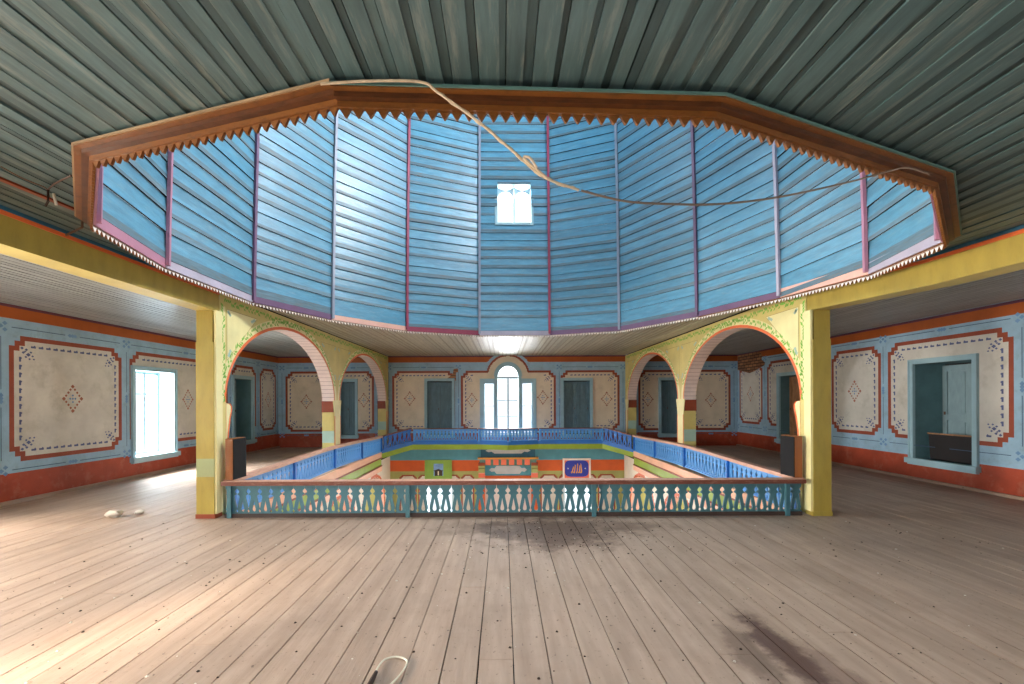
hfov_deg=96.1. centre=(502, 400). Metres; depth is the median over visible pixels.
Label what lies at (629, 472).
wall
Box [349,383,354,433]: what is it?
shutter
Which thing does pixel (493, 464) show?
altar
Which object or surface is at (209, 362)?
pillar
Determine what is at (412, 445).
trim
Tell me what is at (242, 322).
arcade
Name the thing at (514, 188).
window
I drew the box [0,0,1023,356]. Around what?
ceiling
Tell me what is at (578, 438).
balustrade
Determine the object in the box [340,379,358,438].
door
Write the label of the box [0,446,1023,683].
floor
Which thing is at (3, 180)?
trim
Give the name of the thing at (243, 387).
window
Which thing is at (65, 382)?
wall
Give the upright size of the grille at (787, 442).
0.562 m
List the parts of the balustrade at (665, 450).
post, post, rail, handrail, post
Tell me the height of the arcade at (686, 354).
3.142 m
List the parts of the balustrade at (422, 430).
handrail, rail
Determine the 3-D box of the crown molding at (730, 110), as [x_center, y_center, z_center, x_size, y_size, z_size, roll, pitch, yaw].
[0.141,-1.419,6.396,8.260,0.259,8.534,0,0,0]
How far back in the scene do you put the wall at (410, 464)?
16.00 m
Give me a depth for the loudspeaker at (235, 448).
6.43 m
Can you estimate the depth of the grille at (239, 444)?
6.53 m
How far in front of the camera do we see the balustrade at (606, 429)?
14.83 m
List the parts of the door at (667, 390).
sill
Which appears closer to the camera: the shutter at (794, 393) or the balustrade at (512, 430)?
the shutter at (794, 393)
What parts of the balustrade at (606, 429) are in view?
handrail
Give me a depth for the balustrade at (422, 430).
15.19 m
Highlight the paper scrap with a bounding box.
[135,510,144,513]
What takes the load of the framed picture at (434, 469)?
attached to the wall at (410, 464)
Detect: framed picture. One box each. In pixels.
[425,460,451,478]
[563,458,590,477]
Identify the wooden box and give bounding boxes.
[927,432,971,464]
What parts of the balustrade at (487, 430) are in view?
handrail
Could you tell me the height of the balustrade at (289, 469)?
0.575 m
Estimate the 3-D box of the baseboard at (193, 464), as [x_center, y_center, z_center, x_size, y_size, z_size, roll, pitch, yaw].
[-7.768,1.608,6.350,0.050,0.050,19.300,0,0,0]
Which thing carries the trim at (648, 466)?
attached to the wall at (629, 472)
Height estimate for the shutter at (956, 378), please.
1.816 m
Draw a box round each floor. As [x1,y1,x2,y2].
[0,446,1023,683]
[387,440,632,449]
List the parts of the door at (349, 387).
sill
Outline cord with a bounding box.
[581,167,929,205]
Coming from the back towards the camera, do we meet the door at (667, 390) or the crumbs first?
the door at (667, 390)
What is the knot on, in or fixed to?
attached to the rope at (450, 101)
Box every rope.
[0,166,71,206]
[320,79,578,191]
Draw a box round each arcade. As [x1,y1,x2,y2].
[219,293,388,514]
[625,294,806,511]
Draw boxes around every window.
[130,365,180,463]
[232,375,256,444]
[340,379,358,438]
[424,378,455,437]
[426,488,453,511]
[480,362,537,436]
[495,184,533,224]
[561,378,592,437]
[563,487,591,510]
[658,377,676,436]
[774,371,799,443]
[904,353,980,473]
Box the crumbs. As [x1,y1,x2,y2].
[2,520,1023,683]
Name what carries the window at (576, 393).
in the wall at (299, 388)
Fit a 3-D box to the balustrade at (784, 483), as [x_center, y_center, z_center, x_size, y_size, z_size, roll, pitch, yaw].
[0.151,1.347,6.360,7.990,0.505,0.170,0,0,0]
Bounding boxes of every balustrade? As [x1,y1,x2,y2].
[221,477,805,517]
[223,436,382,513]
[382,428,411,449]
[413,428,476,441]
[478,428,507,441]
[508,428,537,441]
[539,428,603,440]
[603,427,631,448]
[632,435,803,508]
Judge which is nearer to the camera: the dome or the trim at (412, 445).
the dome
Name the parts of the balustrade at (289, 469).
post, handrail, post, post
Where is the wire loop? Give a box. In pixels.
[367,656,407,683]
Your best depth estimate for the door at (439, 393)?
16.14 m
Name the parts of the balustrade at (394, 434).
post, handrail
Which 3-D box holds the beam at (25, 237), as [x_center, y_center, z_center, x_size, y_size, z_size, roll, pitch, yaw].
[-4.096,-1.392,1.575,0.280,0.300,9.750,0,0,0]
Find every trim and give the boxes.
[0,177,73,210]
[242,452,382,511]
[382,441,632,457]
[633,451,783,509]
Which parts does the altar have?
panel, inscription panel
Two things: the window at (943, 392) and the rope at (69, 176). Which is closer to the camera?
the rope at (69, 176)
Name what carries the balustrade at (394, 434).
on the trim at (412, 445)
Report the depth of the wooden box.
8.46 m
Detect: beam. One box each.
[0,205,219,310]
[807,224,1023,310]
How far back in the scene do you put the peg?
3.98 m
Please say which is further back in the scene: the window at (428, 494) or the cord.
the window at (428, 494)
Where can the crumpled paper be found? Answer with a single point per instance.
(118, 512)
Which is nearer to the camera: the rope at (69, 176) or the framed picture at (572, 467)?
the rope at (69, 176)
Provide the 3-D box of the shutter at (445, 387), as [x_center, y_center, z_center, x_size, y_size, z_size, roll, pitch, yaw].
[-1.974,0.267,16.166,0.422,1.816,0.057,0,0,0]
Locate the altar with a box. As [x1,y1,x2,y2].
[478,449,538,511]
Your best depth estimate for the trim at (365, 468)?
11.28 m
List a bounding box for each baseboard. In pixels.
[0,446,279,505]
[736,444,1023,500]
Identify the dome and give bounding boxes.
[93,109,941,334]
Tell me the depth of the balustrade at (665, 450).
9.46 m
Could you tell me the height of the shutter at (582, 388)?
1.816 m
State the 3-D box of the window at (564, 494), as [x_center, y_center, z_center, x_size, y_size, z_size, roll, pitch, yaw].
[2.615,3.479,16.135,1.040,1.360,0.330,0,0,0]
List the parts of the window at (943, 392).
sill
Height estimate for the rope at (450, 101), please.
0.485 m
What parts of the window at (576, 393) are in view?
sill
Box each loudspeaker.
[225,437,245,479]
[780,435,801,477]
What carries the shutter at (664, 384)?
attached to the door at (667, 390)
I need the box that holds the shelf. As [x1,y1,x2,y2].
[478,457,538,458]
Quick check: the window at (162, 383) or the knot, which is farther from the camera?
the window at (162, 383)
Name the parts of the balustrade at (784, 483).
post, post, handrail, rail, post, post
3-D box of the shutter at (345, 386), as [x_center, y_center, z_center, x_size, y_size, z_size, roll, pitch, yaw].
[-5.504,0.282,16.166,0.242,1.816,0.057,0,0,0]
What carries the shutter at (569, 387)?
attached to the window at (576, 393)
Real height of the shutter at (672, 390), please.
1.816 m
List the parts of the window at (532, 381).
sash, sill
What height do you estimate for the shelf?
0.050 m
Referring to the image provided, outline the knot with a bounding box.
[523,155,546,178]
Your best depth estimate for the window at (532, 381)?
15.97 m
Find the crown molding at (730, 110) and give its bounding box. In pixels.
[71,78,961,336]
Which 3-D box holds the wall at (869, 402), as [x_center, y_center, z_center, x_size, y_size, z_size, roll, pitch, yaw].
[8.164,-0.025,6.390,0.012,3.180,19.380,0,0,0]
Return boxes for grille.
[233,438,245,479]
[780,435,794,476]
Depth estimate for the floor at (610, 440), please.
15.22 m
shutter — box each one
[235,380,235,436]
[342,383,349,433]
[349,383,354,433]
[428,382,439,433]
[440,382,451,433]
[564,382,575,431]
[576,382,588,432]
[661,381,668,432]
[668,381,676,432]
[789,376,799,435]
[942,364,971,435]
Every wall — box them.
[0,302,278,502]
[278,354,737,446]
[282,445,735,511]
[315,456,389,511]
[624,455,705,510]
[737,298,1023,496]
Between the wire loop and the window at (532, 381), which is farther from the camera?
the window at (532, 381)
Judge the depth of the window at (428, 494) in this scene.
16.15 m
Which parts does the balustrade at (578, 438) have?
handrail, rail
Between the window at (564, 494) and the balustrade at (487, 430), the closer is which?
the balustrade at (487, 430)
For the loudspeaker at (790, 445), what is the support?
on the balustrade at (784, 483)
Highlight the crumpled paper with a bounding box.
[104,508,122,517]
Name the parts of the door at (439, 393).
sill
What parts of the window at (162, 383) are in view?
sash, sill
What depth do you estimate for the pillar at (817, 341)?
6.30 m
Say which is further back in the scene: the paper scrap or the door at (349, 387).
the door at (349, 387)
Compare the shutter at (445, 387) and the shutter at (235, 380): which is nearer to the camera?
the shutter at (235, 380)
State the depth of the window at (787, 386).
13.55 m
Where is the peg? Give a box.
[65,221,83,235]
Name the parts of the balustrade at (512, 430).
handrail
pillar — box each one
[195,310,222,518]
[804,310,832,515]
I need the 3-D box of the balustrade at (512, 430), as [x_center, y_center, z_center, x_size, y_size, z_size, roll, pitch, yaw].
[0.677,1.122,15.021,1.018,0.430,0.100,0,0,-19]
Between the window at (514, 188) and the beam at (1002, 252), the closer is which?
the beam at (1002, 252)
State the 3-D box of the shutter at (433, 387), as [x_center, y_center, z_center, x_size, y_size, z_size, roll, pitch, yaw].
[-2.404,0.268,16.166,0.422,1.816,0.057,0,0,0]
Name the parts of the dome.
boarded panel, boarded panel, boarded panel, boarded panel, boarded panel, boarded panel, boarded panel, boarded panel, boarded panel, boarded panel, boarded panel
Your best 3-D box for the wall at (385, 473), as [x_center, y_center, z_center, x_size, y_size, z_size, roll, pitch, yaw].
[-5.846,3.235,6.350,3.880,3.180,19.300,0,0,0]
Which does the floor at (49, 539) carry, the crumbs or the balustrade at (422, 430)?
the crumbs
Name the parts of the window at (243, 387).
sill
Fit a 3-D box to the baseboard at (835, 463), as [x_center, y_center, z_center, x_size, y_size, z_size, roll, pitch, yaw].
[8.152,1.540,6.350,0.050,0.050,19.300,0,0,0]
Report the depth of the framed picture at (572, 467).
15.95 m
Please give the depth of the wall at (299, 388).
16.00 m

